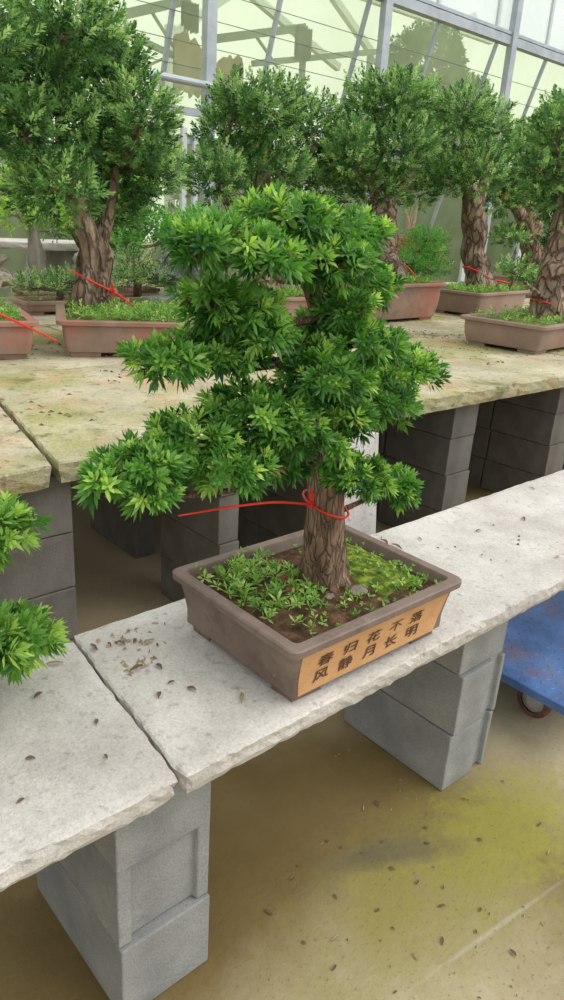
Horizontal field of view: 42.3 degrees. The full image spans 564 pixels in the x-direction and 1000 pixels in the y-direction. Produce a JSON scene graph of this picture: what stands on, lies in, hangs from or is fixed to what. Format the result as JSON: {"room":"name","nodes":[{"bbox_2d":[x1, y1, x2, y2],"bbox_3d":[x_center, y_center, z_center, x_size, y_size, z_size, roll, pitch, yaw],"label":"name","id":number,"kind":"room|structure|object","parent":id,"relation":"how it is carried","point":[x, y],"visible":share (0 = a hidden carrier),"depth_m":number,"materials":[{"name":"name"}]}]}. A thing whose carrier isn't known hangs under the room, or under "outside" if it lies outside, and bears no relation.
{"room":"plant nursery greenhouse","nodes":[
{"label":"plant nursery greenhouse","id":0,"kind":"room"},
{"bbox_2d":[0,297,58,327],"bbox_3d":[-1.882,-1.224,4.824,6.406,0.071,1.378,-15,27,-39],"label":"concrete slab","id":1,"kind":"object","parent":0,"point":[48,319],"visible":0.02,"depth_m":4.58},
{"bbox_2d":[0,254,16,287],"bbox_3d":[-2.108,-1.655,5.056,0.502,0.330,0.349,-15,27,-39],"label":"rock","id":2,"kind":"object","parent":1,"relation":"on","point":[3,258],"visible":0.91,"depth_m":5.08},
{"bbox_2d":[0,157,72,296],"bbox_3d":[-1.730,-1.932,5.198,0.465,1.001,0.838,21,27,38],"label":"potted shrub","id":3,"kind":"object","parent":1,"relation":"on","point":[35,253],"visible":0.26,"depth_m":5.18,"materials":[{"name":"green plant"}]},
{"bbox_2d":[12,289,71,296],"bbox_3d":[-1.754,-1.508,5.378,0.400,0.080,0.220,-15,27,-39],"label":"pot","id":4,"kind":"object","parent":3,"relation":"on","point":[13,290],"depth_m":5.28,"materials":[{"name":"brown ceramic"}]},
{"bbox_2d":[4,261,75,315],"bbox_3d":[-1.453,-1.408,4.808,0.760,0.336,0.473,-15,27,-39],"label":"potted shrub","id":5,"kind":"object","parent":1,"relation":"on","point":[34,305],"visible":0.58,"depth_m":4.69,"materials":[{"name":"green plant"}]},
{"bbox_2d":[7,296,67,315],"bbox_3d":[-1.472,-1.300,4.868,0.620,0.090,0.300,-15,27,-39],"label":"pot","id":6,"kind":"object","parent":5,"relation":"on","point":[33,306],"depth_m":4.68,"materials":[{"name":"brown ceramic"}]},
{"bbox_2d":[37,215,79,248],"bbox_3d":[-1.587,-1.823,5.458,0.540,0.628,0.367,-7,23,-25],"label":"potted shrub","id":7,"kind":"object","parent":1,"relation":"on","point":[73,234],"visible":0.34,"depth_m":5.36,"materials":[{"name":"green plant"}]},
{"bbox_2d":[109,175,181,293],"bbox_3d":[-1.122,-2.161,5.912,0.577,0.988,0.913,18,25,33],"label":"potted shrub","id":8,"kind":"object","parent":1,"relation":"on","point":[136,236],"visible":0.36,"depth_m":5.79,"materials":[{"name":"green plant"}]},
{"bbox_2d":[116,286,159,293],"bbox_3d":[-1.180,-1.705,5.982,0.300,0.080,0.220,-15,27,-39],"label":"pot","id":9,"kind":"object","parent":8,"relation":"on","point":[130,290],"depth_m":5.92,"materials":[{"name":"brown ceramic"}]},
{"bbox_2d":[111,245,180,304],"bbox_3d":[-1.040,-1.649,5.345,0.457,0.449,0.632,19,26,35],"label":"potted shrub","id":10,"kind":"object","parent":1,"relation":"on","point":[136,278],"visible":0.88,"depth_m":5.30,"materials":[{"name":"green plant"}]},
{"bbox_2d":[112,293,160,304],"bbox_3d":[-1.067,-1.472,5.395,0.500,0.080,0.220,-15,27,-39],"label":"pot","id":11,"kind":"object","parent":10,"relation":"on","point":[136,296],"depth_m":5.35,"materials":[{"name":"brown ceramic"}]},
{"bbox_2d":[141,293,177,304],"bbox_3d":[-0.833,-1.466,5.403,0.220,0.090,0.400,15,24,28],"label":"paving stone","id":12,"kind":"object","parent":1,"relation":"on","point":[161,297],"visible":0.22,"depth_m":5.26,"materials":[{"name":"grey concrete"}]},
{"bbox_2d":[147,245,215,286],"bbox_3d":[-0.801,-1.888,5.862,0.729,0.327,0.478,-15,27,-39],"label":"potted shrub","id":13,"kind":"object","parent":1,"relation":"on","point":[178,272],"visible":0.12,"depth_m":5.73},
{"bbox_2d":[176,199,225,220],"bbox_3d":[-0.627,-2.195,6.356,0.789,0.791,0.527,-15,27,-39],"label":"potted shrub","id":14,"kind":"object","parent":1,"relation":"on","point":[192,209],"visible":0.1,"depth_m":6.15,"materials":[{"name":"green plant"}]},
{"bbox_2d":[0,242,563,999],"bbox_3d":[-1.327,-4.913,16.676,48.000,0.001,42.000,-15,27,-39],"label":"floor","id":15,"kind":"structure","parent":0,"point":[271,813],"depth_m":1.78,"materials":[{"name":"concrete"}]},
{"bbox_2d":[0,143,70,296],"bbox_3d":[-4.383,-4.580,11.866,1.982,2.518,2.070,1,21,-7],"label":"tree","id":16,"kind":"object","parent":15,"relation":"on","point":[17,258],"visible":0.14,"depth_m":11.45,"materials":[{"name":"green plant"}]},
{"bbox_2d":[50,144,140,283],"bbox_3d":[-3.672,-5.307,13.602,2.332,2.829,1.764,1,21,-6],"label":"tree","id":17,"kind":"object","parent":15,"relation":"on","point":[131,243],"visible":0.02,"depth_m":13.66,"materials":[{"name":"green plant"}]},
{"bbox_2d":[36,861,209,999],"bbox_3d":[-0.356,0.849,1.583,0.207,0.187,0.392,-15,27,-39],"label":"concrete block","id":18,"kind":"object","parent":15,"relation":"on","point":[170,946],"visible":0.52,"depth_m":1.46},
{"bbox_2d":[59,821,209,947],"bbox_3d":[-0.349,0.670,1.520,0.206,0.187,0.392,-15,27,-39],"label":"concrete block","id":19,"kind":"object","parent":18,"relation":"on","point":[126,901],"visible":0.44,"depth_m":1.39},
{"bbox_2d":[93,781,210,873],"bbox_3d":[-0.337,0.495,1.447,0.205,0.187,0.391,-15,27,-39],"label":"concrete block","id":20,"kind":"object","parent":19,"relation":"on","point":[183,813],"visible":0.25,"depth_m":1.31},
{"bbox_2d":[0,642,177,891],"bbox_3d":[-1.075,0.590,0.743,2.076,0.052,0.521,-15,27,-39],"label":"concrete slab","id":21,"kind":"object","parent":20,"relation":"on","point":[74,796],"visible":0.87,"depth_m":1.19,"materials":[{"name":"concrete"}]},
{"bbox_2d":[0,489,71,686],"bbox_3d":[-0.643,0.172,1.001,0.406,0.594,0.838,21,27,38],"label":"bonsai","id":22,"kind":"object","parent":21,"relation":"on","point":[21,647],"visible":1,"depth_m":1.26,"materials":[{"name":"green plant"}]},
{"bbox_2d":[74,470,563,793],"bbox_3d":[0.733,0.120,2.260,2.828,0.052,0.530,-15,27,-39],"label":"concrete slab","id":23,"kind":"object","parent":20,"relation":"on","point":[203,733],"visible":0.67,"depth_m":1.55,"materials":[{"name":"concrete"}]},
{"bbox_2d":[96,622,166,675],"bbox_3d":[-0.288,0.303,1.534,0.167,0.008,0.159,-15,27,-39],"label":"litter","id":24,"kind":"object","parent":23,"relation":"on","point":[130,673],"visible":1,"depth_m":1.52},
{"bbox_2d":[71,178,461,701],"bbox_3d":[-0.027,-0.100,1.361,0.862,0.916,0.427,-15,27,-39],"label":"bonsai","id":25,"kind":"object","parent":23,"relation":"on","point":[311,606],"visible":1,"depth_m":1.26,"materials":[{"name":"green plant"}]},
{"bbox_2d":[178,488,349,518],"bbox_3d":[-0.037,0.014,1.374,0.448,0.105,0.107,-15,27,-39],"label":"string","id":26,"kind":"object","parent":25,"relation":"attached to","point":[310,503],"visible":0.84,"depth_m":1.42,"materials":[{"name":"red fabric"}]},
{"bbox_2d":[91,495,154,558],"bbox_3d":[-0.759,0.108,3.450,0.101,0.182,0.431,-15,27,-39],"label":"concrete block","id":27,"kind":"object","parent":15,"relation":"on","point":[137,539],"visible":0.77,"depth_m":3.34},
{"bbox_2d":[91,489,153,521],"bbox_3d":[-0.748,-0.062,3.376,0.102,0.182,0.432,-15,27,-39],"label":"concrete block","id":28,"kind":"object","parent":27,"relation":"on","point":[146,514],"visible":0.16,"depth_m":3.27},
{"bbox_2d":[161,554,184,601],"bbox_3d":[-0.335,0.353,2.883,0.092,0.182,0.392,-15,27,-39],"label":"concrete block","id":29,"kind":"object","parent":15,"relation":"on","point":[170,588],"visible":0.29,"depth_m":2.94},
{"bbox_2d":[161,512,238,565],"bbox_3d":[-0.323,0.183,2.809,0.092,0.182,0.392,-15,27,-39],"label":"concrete block","id":30,"kind":"object","parent":29,"relation":"on","point":[181,544],"visible":0.58,"depth_m":2.79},
{"bbox_2d":[161,475,238,544],"bbox_3d":[-0.318,0.009,2.745,0.092,0.182,0.392,-15,27,-39],"label":"concrete block","id":31,"kind":"object","parent":30,"relation":"on","point":[218,526],"visible":0.52,"depth_m":2.64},
{"bbox_2d":[179,127,186,293],"bbox_3d":[-1.331,-3.604,9.782,0.070,2.500,0.050,-15,27,-39],"label":"trim","id":32,"kind":"structure","parent":15,"relation":"on","point":[184,138],"depth_m":9.47,"materials":[{"name":"paint"}]},
{"bbox_2d":[136,99,323,149],"bbox_3d":[-0.311,-5.068,10.176,4.200,0.425,0.050,-15,27,-39],"label":"trim","id":33,"kind":"structure","parent":32,"relation":"attached to","point":[189,111],"depth_m":9.38,"materials":[{"name":"metal"}]},
{"bbox_2d":[191,129,198,208],"bbox_3d":[-1.196,-3.639,9.895,0.070,2.500,0.050,-15,27,-39],"label":"trim","id":34,"kind":"structure","parent":15,"relation":"on","point":[194,199],"depth_m":9.66,"materials":[{"name":"paint"}]},
{"bbox_2d":[150,133,250,276],"bbox_3d":[-1.460,-5.445,14.139,2.424,2.922,1.957,-7,23,-25],"label":"tree","id":35,"kind":"object","parent":15,"relation":"on","point":[157,255],"visible":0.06,"depth_m":13.60,"materials":[{"name":"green plant"}]},
{"bbox_2d":[199,0,217,212],"bbox_3d":[-0.907,-6.135,9.177,0.150,7.700,0.120,-15,27,-39],"label":"post","id":36,"kind":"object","parent":15,"relation":"on","point":[209,7],"depth_m":9.28,"materials":[{"name":"metal"}]},
{"bbox_2d":[104,0,376,292],"bbox_3d":[-0.565,-6.425,13.861,6.235,4.923,0.145,-15,27,-39],"label":"shed","id":37,"kind":"object","parent":15,"relation":"on","point":[145,9],"visible":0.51,"depth_m":13.03,"materials":[{"name":"metal"}]},
{"bbox_2d":[181,1,198,33],"bbox_3d":[-1.524,-8.001,12.098,0.300,0.428,0.140,-15,27,-39],"label":"cloth","id":38,"kind":"object","parent":37,"relation":"hanging from","point":[190,22],"visible":0.95,"depth_m":12.06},
{"bbox_2d":[173,31,243,98],"bbox_3d":[-1.243,-7.410,12.628,1.500,1.025,0.140,-15,27,-39],"label":"sheet","id":39,"kind":"object","parent":37,"relation":"hanging from","point":[186,54],"visible":0.5,"depth_m":12.34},
{"bbox_2d":[294,26,312,60],"bbox_3d":[0.402,-8.563,13.682,0.350,0.510,0.140,-15,27,-39],"label":"cloth","id":40,"kind":"object","parent":37,"relation":"hanging from","point":[303,35],"visible":1,"depth_m":13.64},
{"bbox_2d":[236,515,259,548],"bbox_3d":[-0.165,0.121,3.515,0.201,0.182,0.391,-15,27,-39],"label":"concrete block","id":41,"kind":"object","parent":15,"relation":"on","point":[248,531],"visible":0.2,"depth_m":3.36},
{"bbox_2d":[238,487,261,524],"bbox_3d":[-0.152,-0.050,3.442,0.202,0.182,0.392,-15,27,-39],"label":"concrete block","id":42,"kind":"object","parent":41,"relation":"on","point":[252,513],"visible":0.12,"depth_m":3.30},
{"bbox_2d":[259,526,279,542],"bbox_3d":[0.095,0.242,3.242,0.201,0.182,0.392,-15,27,-39],"label":"concrete block","id":43,"kind":"object","parent":15,"relation":"on","point":[264,534],"visible":0.09,"depth_m":3.26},
{"bbox_2d":[260,488,306,536],"bbox_3d":[0.107,0.071,3.170,0.202,0.182,0.392,-15,27,-39],"label":"concrete block","id":44,"kind":"object","parent":43,"relation":"on","point":[280,519],"visible":0.23,"depth_m":3.15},
{"bbox_2d":[262,468,306,507],"bbox_3d":[0.111,-0.102,3.104,0.201,0.182,0.391,-15,27,-39],"label":"concrete block","id":45,"kind":"object","parent":44,"relation":"on","point":[292,494],"visible":0.05,"depth_m":3.05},
{"bbox_2d":[164,0,492,212],"bbox_3d":[1.667,-9.826,19.521,12.000,7.469,0.180,-15,27,-39],"label":"greenhouse","id":46,"kind":"object","parent":15,"relation":"on","point":[338,5],"visible":0.24,"depth_m":18.18,"materials":[{"name":"paint"}]},
{"bbox_2d":[306,159,404,260],"bbox_3d":[1.573,-6.399,16.770,2.320,3.099,2.065,-13,27,-37],"label":"tree","id":47,"kind":"object","parent":15,"relation":"on","point":[322,190],"visible":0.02,"depth_m":16.21,"materials":[{"name":"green plant"}]},
{"bbox_2d":[344,432,378,534],"bbox_3d":[0.252,0.121,2.804,0.280,0.740,0.118,-15,27,-39],"label":"board","id":48,"kind":"object","parent":15,"relation":"on","point":[362,518],"visible":0.16,"depth_m":2.78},
{"bbox_2d":[359,0,393,240],"bbox_3d":[1.536,-6.768,11.223,0.150,7.700,0.120,-15,27,-39],"label":"trim","id":49,"kind":"structure","parent":15,"relation":"on","point":[386,8],"depth_m":11.07,"materials":[{"name":"metal"}]},
{"bbox_2d":[376,500,378,518],"bbox_3d":[0.447,-0.056,4.076,0.191,0.182,0.391,-15,27,-39],"label":"concrete block","id":50,"kind":"object","parent":15,"relation":"on","point":[377,505],"visible":0.02,"depth_m":3.90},
{"bbox_3d":[0.463,-0.228,4.006,0.191,0.182,0.392,-15,27,-39],"label":"concrete block","id":51,"kind":"object","parent":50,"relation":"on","visible":0},
{"bbox_2d":[367,421,387,453],"bbox_3d":[0.467,-0.402,3.941,0.191,0.182,0.391,-15,27,-39],"label":"concrete block","id":52,"kind":"object","parent":51,"relation":"on","point":[382,438],"visible":0.11,"depth_m":3.77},
{"bbox_2d":[377,497,439,526],"bbox_3d":[0.713,0.068,3.797,0.190,0.182,0.392,-15,27,-39],"label":"concrete block","id":53,"kind":"object","parent":15,"relation":"on","point":[386,514],"visible":0.17,"depth_m":3.78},
{"bbox_2d":[384,456,468,511],"bbox_3d":[0.729,-0.104,3.727,0.191,0.182,0.392,-15,27,-39],"label":"concrete block","id":54,"kind":"object","parent":53,"relation":"on","point":[440,493],"visible":0.48,"depth_m":3.59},
{"bbox_2d":[384,422,473,475],"bbox_3d":[0.733,-0.277,3.662,0.192,0.182,0.392,-15,27,-39],"label":"concrete block","id":55,"kind":"object","parent":54,"relation":"on","point":[435,453],"visible":0.81,"depth_m":3.56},
{"bbox_2d":[394,404,478,438],"bbox_3d":[0.744,-0.448,3.590,0.191,0.182,0.392,-15,27,-39],"label":"concrete block","id":56,"kind":"object","parent":55,"relation":"on","point":[453,423],"visible":0.34,"depth_m":3.46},
{"bbox_2d":[344,689,492,790],"bbox_3d":[0.403,0.655,2.213,0.205,0.187,0.394,-15,27,-39],"label":"concrete block","id":57,"kind":"object","parent":15,"relation":"on","point":[441,758],"visible":0.7,"depth_m":2.10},
{"bbox_2d":[381,652,504,735],"bbox_3d":[0.418,0.478,2.146,0.202,0.187,0.393,-15,27,-39],"label":"concrete block","id":58,"kind":"object","parent":57,"relation":"on","point":[451,701],"visible":0.41,"depth_m":2.01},
{"bbox_2d":[434,621,507,674],"bbox_3d":[0.422,0.298,2.084,0.206,0.187,0.394,-15,27,-39],"label":"concrete block","id":59,"kind":"object","parent":58,"relation":"on","point":[487,645],"visible":0.24,"depth_m":1.95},
{"bbox_2d":[379,18,495,281],"bbox_3d":[3.607,-8.081,17.460,2.912,5.928,2.928,-16,29,-42],"label":"tree","id":60,"kind":"object","parent":15,"relation":"on","point":[418,40],"visible":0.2,"depth_m":16.54,"materials":[{"name":"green plant"}]},
{"bbox_2d":[418,185,507,281],"bbox_3d":[4.754,-7.212,19.458,2.407,3.114,2.164,-12,26,-35],"label":"tree","id":61,"kind":"object","parent":15,"relation":"on","point":[492,252],"visible":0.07,"depth_m":19.23,"materials":[{"name":"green plant"}]},
{"bbox_2d":[468,454,486,486],"bbox_3d":[1.174,-0.245,4.685,0.201,0.182,0.391,-15,27,-39],"label":"concrete block","id":62,"kind":"object","parent":15,"relation":"on","point":[476,464],"visible":0.26,"depth_m":4.51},
{"bbox_2d":[471,425,490,457],"bbox_3d":[1.192,-0.416,4.617,0.202,0.182,0.392,-15,27,-39],"label":"concrete block","id":63,"kind":"object","parent":62,"relation":"on","point":[481,438],"visible":0.23,"depth_m":4.45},
{"bbox_2d":[476,401,494,428],"bbox_3d":[1.199,-0.591,4.554,0.201,0.182,0.392,-15,27,-39],"label":"concrete block","id":64,"kind":"object","parent":63,"relation":"on","point":[486,409],"visible":0.16,"depth_m":4.39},
{"bbox_2d":[483,0,523,253],"bbox_3d":[4.078,-7.426,13.352,0.150,7.700,0.120,-15,27,-39],"label":"trim","id":65,"kind":"structure","parent":15,"relation":"on","point":[517,7],"depth_m":13.10,"materials":[{"name":"metal"}]},
{"bbox_2d":[490,165,516,272],"bbox_3d":[5.999,-8.136,21.522,2.214,3.565,2.636,21,27,37],"label":"tree","id":66,"kind":"object","parent":15,"relation":"on","point":[504,250],"visible":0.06,"depth_m":21.03,"materials":[{"name":"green plant"}]},
{"bbox_2d":[481,459,541,492],"bbox_3d":[1.437,-0.122,4.410,0.202,0.182,0.392,-15,27,-39],"label":"concrete block","id":67,"kind":"object","parent":15,"relation":"on","point":[496,477],"visible":0.4,"depth_m":4.38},
{"bbox_2d":[487,430,563,476],"bbox_3d":[1.454,-0.294,4.341,0.203,0.182,0.393,-15,27,-39],"label":"concrete block","id":68,"kind":"object","parent":67,"relation":"on","point":[529,456],"visible":0.74,"depth_m":4.25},
{"bbox_2d":[491,400,563,445],"bbox_3d":[1.461,-0.468,4.279,0.202,0.182,0.391,-15,27,-39],"label":"concrete block","id":69,"kind":"object","parent":68,"relation":"on","point":[546,428],"visible":0.8,"depth_m":4.19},
{"bbox_2d":[497,387,563,413],"bbox_3d":[1.472,-0.639,4.205,0.201,0.182,0.391,-15,27,-39],"label":"concrete block","id":70,"kind":"object","parent":69,"relation":"on","point":[551,401],"visible":0.23,"depth_m":4.08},
{"bbox_2d":[0,335,563,482],"bbox_3d":[0.264,-0.583,3.511,3.385,0.071,1.182,-15,27,-39],"label":"concrete slab","id":71,"kind":"object","parent":70,"relation":"on","point":[114,407],"visible":0.47,"depth_m":2.90,"materials":[{"name":"concrete"}]},
{"bbox_2d":[0,318,563,431],"bbox_3d":[0.202,-0.862,4.114,4.302,0.008,1.626,-15,27,-39],"label":"litter","id":72,"kind":"object","parent":71,"relation":"on","point":[66,414],"visible":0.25,"depth_m":3.30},
{"bbox_2d":[500,590,563,717],"bbox_3d":[0.843,0.498,2.711,0.741,0.177,0.921,-15,27,-39],"label":"trolley","id":73,"kind":"object","parent":15,"relation":"on","point":[533,646],"visible":0.34,"depth_m":2.41,"materials":[{"name":"blue paint"}]},
{"bbox_3d":[-0.868,0.538,2.315,0.392,0.182,0.194,-15,27,-39],"label":"concrete block","id":74,"kind":"object","parent":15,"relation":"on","visible":0},
{"bbox_2d":[12,586,77,639],"bbox_3d":[-0.857,0.365,2.248,0.391,0.182,0.191,-15,27,-39],"label":"concrete block","id":75,"kind":"object","parent":74,"relation":"on","point":[63,601],"visible":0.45,"depth_m":2.26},
{"bbox_2d":[0,532,74,603],"bbox_3d":[-0.846,0.192,2.182,0.393,0.182,0.194,-15,27,-39],"label":"concrete block","id":76,"kind":"object","parent":75,"relation":"on","point":[51,568],"visible":0.75,"depth_m":2.17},
{"bbox_2d":[2,472,72,543],"bbox_3d":[-0.835,0.019,2.115,0.391,0.182,0.191,-15,27,-39],"label":"concrete block","id":77,"kind":"object","parent":76,"relation":"on","point":[55,500],"visible":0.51,"depth_m":2.13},
{"bbox_2d":[0,407,50,495],"bbox_3d":[-1.744,-0.055,1.806,2.362,0.071,1.232,-15,27,-39],"label":"concrete slab","id":78,"kind":"object","parent":77,"relation":"on","point":[23,468],"visible":0.98,"depth_m":2.01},
{"bbox_3d":[1.512,-2.535,9.338,0.460,1.160,0.460,-15,27,-39],"label":"pedestal","id":79,"kind":"object","parent":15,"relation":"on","visible":0},
{"bbox_2d":[397,204,417,254],"bbox_3d":[1.564,-3.361,9.021,0.382,0.611,0.382,-15,27,-39],"label":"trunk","id":80,"kind":"object","parent":79,"relation":"on","point":[406,214],"visible":0.44,"depth_m":8.98,"materials":[{"name":"wood"}]},
{"bbox_3d":[-1.877,-1.142,6.512,0.202,0.187,0.391,-15,27,-39],"label":"concrete block","id":81,"kind":"object","parent":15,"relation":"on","visible":0},
{"bbox_3d":[-1.866,-1.319,6.444,0.202,0.187,0.392,-15,27,-39],"label":"concrete block","id":82,"kind":"object","parent":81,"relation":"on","visible":0},
{"bbox_3d":[-1.855,-1.496,6.375,0.202,0.187,0.391,-15,27,-39],"label":"concrete block","id":83,"kind":"object","parent":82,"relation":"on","visible":0},
{"bbox_3d":[-1.844,-1.673,6.307,0.202,0.187,0.392,-15,27,-39],"label":"concrete block","id":84,"kind":"object","parent":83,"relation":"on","visible":0},
{"bbox_2d":[47,270,73,287],"bbox_3d":[-1.832,-1.850,6.239,0.202,0.187,0.391,-15,27,-39],"label":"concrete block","id":85,"kind":"object","parent":84,"relation":"on","point":[47,270],"visible":0.07,"depth_m":6.12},
{"bbox_2d":[45,250,77,273],"bbox_3d":[-1.821,-2.027,6.171,0.201,0.187,0.392,-15,27,-39],"label":"concrete block","id":86,"kind":"object","parent":85,"relation":"on","point":[52,256],"visible":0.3,"depth_m":6.05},
{"bbox_2d":[0,238,78,250],"bbox_3d":[-2.140,-2.063,5.866,1.455,0.063,0.590,-15,27,-39],"label":"concrete slab","id":87,"kind":"object","parent":86,"relation":"on","point":[5,243],"visible":0.48,"depth_m":5.78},
{"bbox_2d":[172,525,461,701],"bbox_3d":[0.076,0.228,1.607,0.507,0.142,0.405,-15,27,-39],"label":"pot","id":88,"kind":"object","parent":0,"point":[303,634],"depth_m":1.51,"materials":[{"name":"ceramic"}]},
{"bbox_3d":[1.079,-5.653,12.504,34.650,4.650,1.474,-15,27,-39],"label":"wall","id":89,"kind":"structure","parent":0,"visible":0},
{"bbox_2d":[130,0,176,285],"bbox_3d":[-1.789,-4.884,10.076,0.050,4.638,1.489,-15,27,-39],"label":"trim","id":90,"kind":"structure","parent":89,"relation":"attached to","point":[171,15],"depth_m":9.36,"materials":[{"name":"metal"}]},
{"bbox_2d":[219,0,282,277],"bbox_3d":[-0.541,-5.207,11.122,0.050,4.638,1.489,-15,27,-39],"label":"trim","id":91,"kind":"structure","parent":89,"relation":"attached to","point":[279,2],"depth_m":10.21,"materials":[{"name":"metal"}]},
{"bbox_2d":[32,0,555,130],"bbox_3d":[1.246,-6.740,11.452,30.000,0.859,0.270,-15,27,-39],"label":"trim","id":92,"kind":"structure","parent":89,"relation":"attached to","point":[137,0],"depth_m":10.36,"materials":[{"name":"metal"}]},
{"bbox_2d":[290,0,371,288],"bbox_3d":[0.707,-5.531,12.167,0.050,4.638,1.489,-15,27,-39],"label":"trim","id":93,"kind":"structure","parent":89,"relation":"attached to","point":[369,2],"depth_m":11.16,"materials":[{"name":"metal"}]},
{"bbox_2d":[391,22,440,169],"bbox_3d":[1.956,-5.854,13.213,0.050,4.638,1.489,-15,27,-39],"label":"trim","id":94,"kind":"structure","parent":89,"relation":"attached to","point":[437,27],"depth_m":12.10,"materials":[{"name":"metal"}]},
{"bbox_2d":[428,42,497,237],"bbox_3d":[3.204,-6.177,14.258,0.050,4.638,1.489,-15,27,-39],"label":"trim","id":95,"kind":"structure","parent":89,"relation":"attached to","point":[495,45],"depth_m":13.27,"materials":[{"name":"metal"}]},
{"bbox_2d":[376,0,563,66],"bbox_3d":[1.873,-7.680,11.207,35.000,0.200,0.145,-15,27,-39],"label":"trim","id":96,"kind":"structure","parent":89,"relation":"attached to","point":[455,21],"depth_m":12.34,"materials":[{"name":"metal"}]},
{"bbox_2d":[456,60,546,281],"bbox_3d":[4.452,-6.500,15.304,0.050,4.638,1.489,-15,27,-39],"label":"trim","id":97,"kind":"structure","parent":89,"relation":"attached to","point":[544,63],"depth_m":14.23,"materials":[{"name":"metal"}]},
{"bbox_2d":[545,0,555,49],"bbox_3d":[5.094,-9.872,13.320,0.070,2.950,0.050,-15,27,-39],"label":"trim","id":98,"kind":"structure","parent":89,"relation":"attached to","point":[553,4],"depth_m":13.65,"materials":[{"name":"paint"}]},
{"bbox_3d":[3.678,-1.564,6.973,0.201,0.182,0.391,-15,27,-39],"label":"concrete block","id":99,"kind":"object","parent":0,"visible":0},
{"bbox_2d":[454,334,563,355],"bbox_3d":[2.839,-1.250,5.667,3.435,0.071,1.177,-15,27,-39],"label":"concrete slab","id":100,"kind":"object","parent":99,"relation":"on","point":[552,351],"visible":0.03,"depth_m":4.56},
{"bbox_2d":[460,84,563,354],"bbox_3d":[1.666,-1.801,4.604,0.767,1.583,1.562,22,28,39],"label":"potted tree","id":101,"kind":"object","parent":100,"relation":"on","point":[538,328],"visible":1,"depth_m":4.50,"materials":[{"name":"green plant"}]},
{"bbox_3d":[-2.882,-0.151,2.222,0.202,0.182,0.392,-15,27,-39],"label":"concrete block","id":102,"kind":"object","parent":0,"visible":0},
{"bbox_2d":[0,326,138,374],"bbox_3d":[-2.225,-0.510,2.916,3.208,0.068,1.193,-15,27,-39],"label":"concrete slab","id":103,"kind":"object","parent":102,"relation":"on","point":[51,359],"visible":0.36,"depth_m":3.42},
{"bbox_2d":[0,0,46,359],"bbox_3d":[-1.462,-1.483,3.134,1.091,1.681,0.979,-8,24,-27],"label":"potted tree","id":104,"kind":"object","parent":103,"relation":"on","point":[16,339],"visible":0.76,"depth_m":3.04,"materials":[{"name":"green plant"}]},
{"bbox_3d":[-0.287,-1.013,4.891,0.201,0.182,0.392,-15,27,-39],"label":"concrete block","id":105,"kind":"object","parent":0,"visible":0},
{"bbox_2d":[48,316,464,353],"bbox_3d":[0.188,-1.135,4.938,3.186,0.068,1.192,-15,27,-39],"label":"concrete slab","id":106,"kind":"object","parent":105,"relation":"on","point":[439,325],"visible":0.09,"depth_m":5.34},
{"bbox_2d":[0,0,227,356],"bbox_3d":[-0.892,-1.650,3.731,1.232,1.631,1.271,-4,22,-19],"label":"potted tree","id":107,"kind":"object","parent":106,"relation":"on","point":[109,138],"visible":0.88,"depth_m":3.44,"materials":[{"name":"green plant"}]},
{"bbox_2d":[70,270,133,306],"bbox_3d":[-0.970,-1.122,3.853,0.256,0.169,0.296,-15,27,-39],"label":"string","id":108,"kind":"object","parent":107,"relation":"attached to","point":[112,290],"visible":0.98,"depth_m":3.82,"materials":[{"name":"red fabric"}]},
{"bbox_2d":[179,63,374,316],"bbox_3d":[0.005,-2.073,5.033,0.947,1.591,1.877,16,24,29],"label":"potted tree","id":109,"kind":"object","parent":106,"relation":"on","point":[241,103],"visible":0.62,"depth_m":4.58,"materials":[{"name":"green plant"}]},
{"bbox_2d":[302,60,455,320],"bbox_3d":[0.855,-2.392,5.619,0.989,1.867,2.112,19,26,34],"label":"potted tree","id":110,"kind":"object","parent":106,"relation":"on","point":[420,299],"visible":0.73,"depth_m":5.29,"materials":[{"name":"green plant"}]},
{"bbox_3d":[2.636,-1.723,7.216,0.202,0.182,0.392,-15,27,-39],"label":"concrete block","id":111,"kind":"object","parent":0,"visible":0},
{"bbox_2d":[433,304,529,320],"bbox_3d":[2.744,-1.797,7.080,3.585,0.067,1.194,-15,27,-39],"label":"concrete slab","id":112,"kind":"object","parent":111,"relation":"on","point":[451,315],"visible":0.03,"depth_m":6.17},
{"bbox_2d":[420,72,529,313],"bbox_3d":[1.508,-2.548,6.191,0.996,1.824,1.349,20,26,36],"label":"potted tree","id":113,"kind":"object","parent":112,"relation":"on","point":[478,291],"visible":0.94,"depth_m":6.05,"materials":[{"name":"green plant"}]},
{"bbox_3d":[1.998,-2.129,8.168,0.202,0.182,0.392,-15,27,-39],"label":"concrete block","id":114,"kind":"object","parent":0,"visible":0},
{"bbox_2d":[300,291,529,303],"bbox_3d":[2.487,-2.355,8.484,5.186,0.072,1.378,-15,27,-39],"label":"concrete slab","id":115,"kind":"object","parent":114,"relation":"on","point":[527,300],"visible":0.01,"depth_m":7.87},
{"bbox_2d":[397,223,455,279],"bbox_3d":[1.231,-2.140,6.621,0.881,0.718,0.543,-13,26,-36],"label":"bonsai","id":116,"kind":"object","parent":115,"relation":"on","point":[421,258],"visible":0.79,"depth_m":6.54,"materials":[{"name":"green plant"}]},
{"bbox_2d":[459,107,554,297],"bbox_3d":[2.804,-3.287,8.203,1.141,1.906,2.219,20,26,36],"label":"potted tree","id":117,"kind":"object","parent":115,"relation":"on","point":[527,229],"visible":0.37,"depth_m":8.05,"materials":[{"name":"green plant"}]},
{"bbox_3d":[-8.449,-4.182,2.860,0.150,7.700,0.120,-15,27,-39],"label":"trim","id":118,"kind":"structure","parent":0,"visible":0},
{"bbox_2d":[23,51,527,150],"bbox_3d":[1.513,-5.939,11.381,34.000,0.090,0.090,-15,27,-39],"label":"trim","id":119,"kind":"structure","parent":118,"relation":"attached to","point":[164,76],"depth_m":9.06,"materials":[{"name":"metal"}]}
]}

